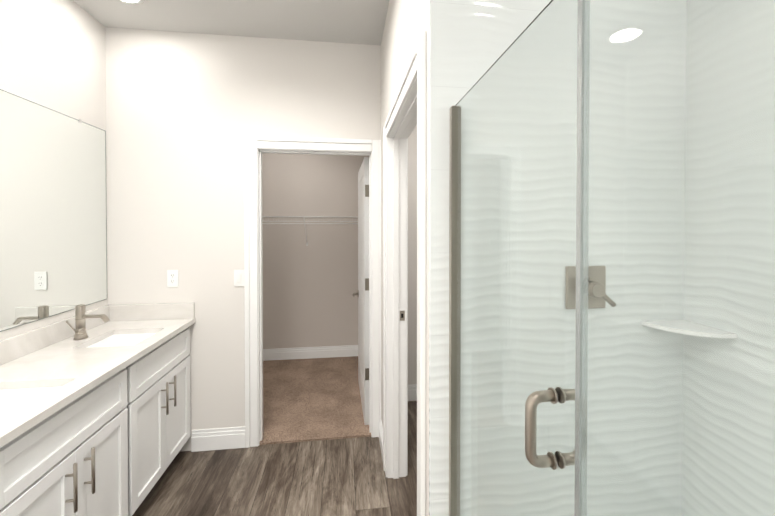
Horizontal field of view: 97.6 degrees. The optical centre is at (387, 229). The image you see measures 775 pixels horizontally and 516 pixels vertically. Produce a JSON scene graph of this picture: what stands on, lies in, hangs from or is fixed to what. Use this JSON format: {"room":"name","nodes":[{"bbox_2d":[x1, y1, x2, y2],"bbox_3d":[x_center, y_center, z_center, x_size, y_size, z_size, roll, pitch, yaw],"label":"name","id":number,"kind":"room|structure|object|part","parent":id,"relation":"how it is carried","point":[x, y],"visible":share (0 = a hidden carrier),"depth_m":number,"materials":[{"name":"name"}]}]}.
{"room":"bathroom","nodes":[
{"label":"bathroom","id":0,"kind":"room"},
{"bbox_2d":[0,0,107,340],"bbox_3d":[-1.625,0.113,0.126,0.110,2.810,4.420,0,1,-7],"label":"wall","id":1,"kind":"structure","parent":0,"point":[54,53],"depth_m":1.83,"materials":[{"name":"white paint"}]},
{"bbox_2d":[0,89,106,331],"bbox_3d":[-1.726,-0.086,1.413,0.007,1.106,1.584,0,1,-7],"label":"vanity mirror","id":2,"kind":"object","parent":1,"relation":"attached to","point":[53,240],"visible":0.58,"depth_m":1.77,"materials":[{"name":"grey mirror"}]},
{"bbox_2d":[0,305,107,362],"bbox_3d":[-1.720,0.551,1.423,0.019,0.105,1.608,0,1,-7],"label":"backsplash","id":3,"kind":"structure","parent":1,"relation":"attached to","point":[11,348],"depth_m":1.68,"materials":[{"name":"white stone"}]},
{"bbox_2d":[73,0,389,44],"bbox_3d":[-0.340,-1.352,1.031,2.890,0.100,5.930,0,1,-7],"label":"ceiling","id":4,"kind":"structure","parent":0,"point":[351,21],"depth_m":2.10,"materials":[{"name":"grey paint"}]},
{"bbox_2d":[121,0,143,3],"bbox_3d":[-1.459,-1.306,1.884,0.172,0.009,0.172,0,1,-7],"label":"recessed light","id":5,"kind":"object","parent":4,"relation":"in","point":[135,1],"visible":1,"depth_m":1.94,"materials":[{"name":"white"}]},
{"bbox_2d":[108,27,380,451],"bbox_3d":[-0.942,0.088,2.383,1.786,2.810,0.110,0,1,-7],"label":"wall","id":6,"kind":"structure","parent":0,"point":[176,116],"depth_m":2.29,"materials":[{"name":"white paint"}]},
{"bbox_2d":[108,303,195,318],"bbox_3d":[-1.553,0.542,2.244,0.515,0.105,0.019,0,1,-7],"label":"backsplash","id":7,"kind":"structure","parent":6,"relation":"attached to","point":[159,310],"depth_m":2.24,"materials":[{"name":"white stone"}]},
{"bbox_2d":[167,270,178,286],"bbox_3d":[-1.433,0.324,2.263,0.070,0.115,0.007,0,1,-7],"label":"outlet","id":8,"kind":"object","parent":6,"relation":"attached to","point":[172,279],"visible":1,"depth_m":2.26,"materials":[{"name":"white plastic"}]},
{"bbox_2d":[191,426,244,451],"bbox_3d":[-1.148,1.424,2.308,0.347,0.140,0.016,0,1,-7],"label":"baseboard","id":9,"kind":"structure","parent":6,"relation":"attached to","point":[217,439],"depth_m":2.30,"materials":[{"name":"white"}]},
{"bbox_2d":[234,270,243,285],"bbox_3d":[-1.012,0.329,2.314,0.070,0.115,0.012,0,1,-7],"label":"rocker light switch","id":10,"kind":"object","parent":6,"relation":"attached to","point":[238,277],"visible":1,"depth_m":2.31,"materials":[{"name":"white plastic"}]},
{"bbox_2d":[352,157,368,424],"bbox_3d":[-0.216,0.463,2.909,0.156,2.025,0.803,0,1,-7],"label":"closet door","id":11,"kind":"structure","parent":6,"relation":"in","point":[362,293],"depth_m":2.64,"materials":[{"name":"white wood"}]},
{"bbox_2d":[132,401,416,515],"bbox_3d":[-0.275,1.544,0.547,2.890,0.060,4.890,0,1,-7],"label":"floor","id":12,"kind":"structure","parent":0,"point":[341,477],"depth_m":2.01,"materials":[{"name":"brown wood"}]},
{"bbox_2d":[0,323,193,515],"bbox_3d":[-1.459,1.068,1.466,0.546,0.870,1.598,0,1,-7],"label":"bathroom vanity","id":13,"kind":"object","parent":12,"relation":"on","point":[95,418],"depth_m":1.47,"materials":[{"name":"white"}]},
{"bbox_2d":[0,319,195,442],"bbox_3d":[-1.462,0.623,1.456,0.538,0.039,1.608,0,1,-7],"label":"countertop","id":14,"kind":"structure","parent":13,"relation":"on","point":[49,364],"depth_m":1.54,"materials":[{"name":"white stone"}]},
{"bbox_2d":[64,304,111,342],"bbox_3d":[-1.631,0.508,1.840,0.170,0.182,0.128,0,1,-7],"label":"faucet","id":15,"kind":"object","parent":14,"relation":"on","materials":[{"name":"silver metal"}]},
{"bbox_2d":[408,384,416,400],"bbox_3d":[0.404,1.417,2.976,0.720,0.140,0.016,0,1,-7],"label":"baseboard","id":16,"kind":"structure","parent":12,"relation":"on","point":[412,388],"depth_m":2.95,"materials":[{"name":"white"}]},
{"bbox_3d":[0.292,1.466,0.289,0.120,0.100,1.520,0,1,-7],"label":"curb","id":17,"kind":"object","parent":12,"relation":"on","visible":0},
{"bbox_2d":[449,0,774,515],"bbox_3d":[0.292,0.529,0.279,0.100,1.773,1.516,0,1,-7],"label":"glass","id":18,"kind":"object","parent":17,"relation":"on","point":[576,456],"visible":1,"depth_m":0.47,"materials":[{"name":"clear glass"}]},
{"bbox_3d":[0.292,0.529,0.279,0.029,1.773,1.516,0,1,-7],"label":"frame","id":19,"kind":"part","parent":18,"relation":"part of","materials":[{"name":"clear glass"}]},
{"bbox_3d":[0.261,0.306,0.525,0.100,0.124,0.023,0,1,-7],"label":"handle","id":20,"kind":"part","parent":18,"relation":"part of","materials":[{"name":"silver metal"}]},
{"bbox_2d":[259,356,370,444],"bbox_3d":[-0.916,1.488,3.164,1.646,0.034,1.616,0,1,-7],"label":"floor","id":21,"kind":"structure","parent":0,"point":[312,399],"depth_m":2.91,"materials":[{"name":"brown carpet"}]},
{"bbox_2d":[263,345,357,360],"bbox_3d":[-0.972,1.407,3.852,1.486,0.140,0.016,0,1,-7],"label":"baseboard","id":22,"kind":"structure","parent":21,"relation":"on","point":[347,350],"depth_m":3.86,"materials":[{"name":"white"}]},
{"bbox_2d":[262,153,368,348],"bbox_3d":[-0.854,0.087,2.451,1.596,2.810,0.004,0,1,-7],"label":"wall","id":23,"kind":"structure","parent":0,"point":[309,290],"depth_m":2.47,"materials":[{"name":"beige paint"}]},
{"bbox_2d":[262,216,357,245],"bbox_3d":[-0.954,0.019,3.691,1.477,0.328,0.308,0,1,-7],"label":"wire closet shelf","id":24,"kind":"object","parent":23,"relation":"attached to","point":[323,217],"visible":0.56,"depth_m":3.57,"materials":[{"name":"white metal"}]},
{"bbox_2d":[381,0,429,515],"bbox_3d":[0.094,0.095,1.741,0.110,2.810,1.420,0,1,-7],"label":"wall","id":25,"kind":"structure","parent":0,"point":[407,22],"depth_m":1.22,"materials":[{"name":"white paint"}]},
{"bbox_2d":[379,418,382,460],"bbox_3d":[-0.036,1.424,2.291,0.016,0.140,0.322,0,1,-7],"label":"baseboard","id":26,"kind":"structure","parent":25,"relation":"attached to","point":[380,422],"depth_m":2.32,"materials":[{"name":"white"}]},
{"bbox_2d":[429,0,688,515],"bbox_3d":[0.545,0.103,1.077,0.840,2.810,0.010,0,1,-7],"label":"shower wall tile","id":27,"kind":"structure","parent":25,"relation":"attached to","point":[471,41],"depth_m":1.07,"materials":[{"name":"white tile"}]},
{"bbox_2d":[565,266,615,308],"bbox_3d":[0.633,0.183,1.050,0.136,0.136,0.062,0,1,-7],"label":"shower valve","id":28,"kind":"object","parent":27,"relation":"attached to","point":[594,291],"depth_m":1.07,"materials":[{"name":"silver metal"}]},
{"bbox_2d":[681,0,774,515],"bbox_3d":[1.085,0.111,0.373,0.010,2.810,1.540,0,1,-7],"label":"shower wall tile","id":29,"kind":"structure","parent":0,"point":[697,405],"depth_m":0.99,"materials":[{"name":"white tile"}]},
{"bbox_2d":[642,319,736,337],"bbox_3d":[0.917,0.304,1.040,0.155,0.012,0.155,0,1,-7],"label":"corner shelf","id":30,"kind":"object","parent":29,"relation":"attached to","point":[686,327],"depth_m":1.03,"materials":[{"name":"white ceramic"}]}
]}

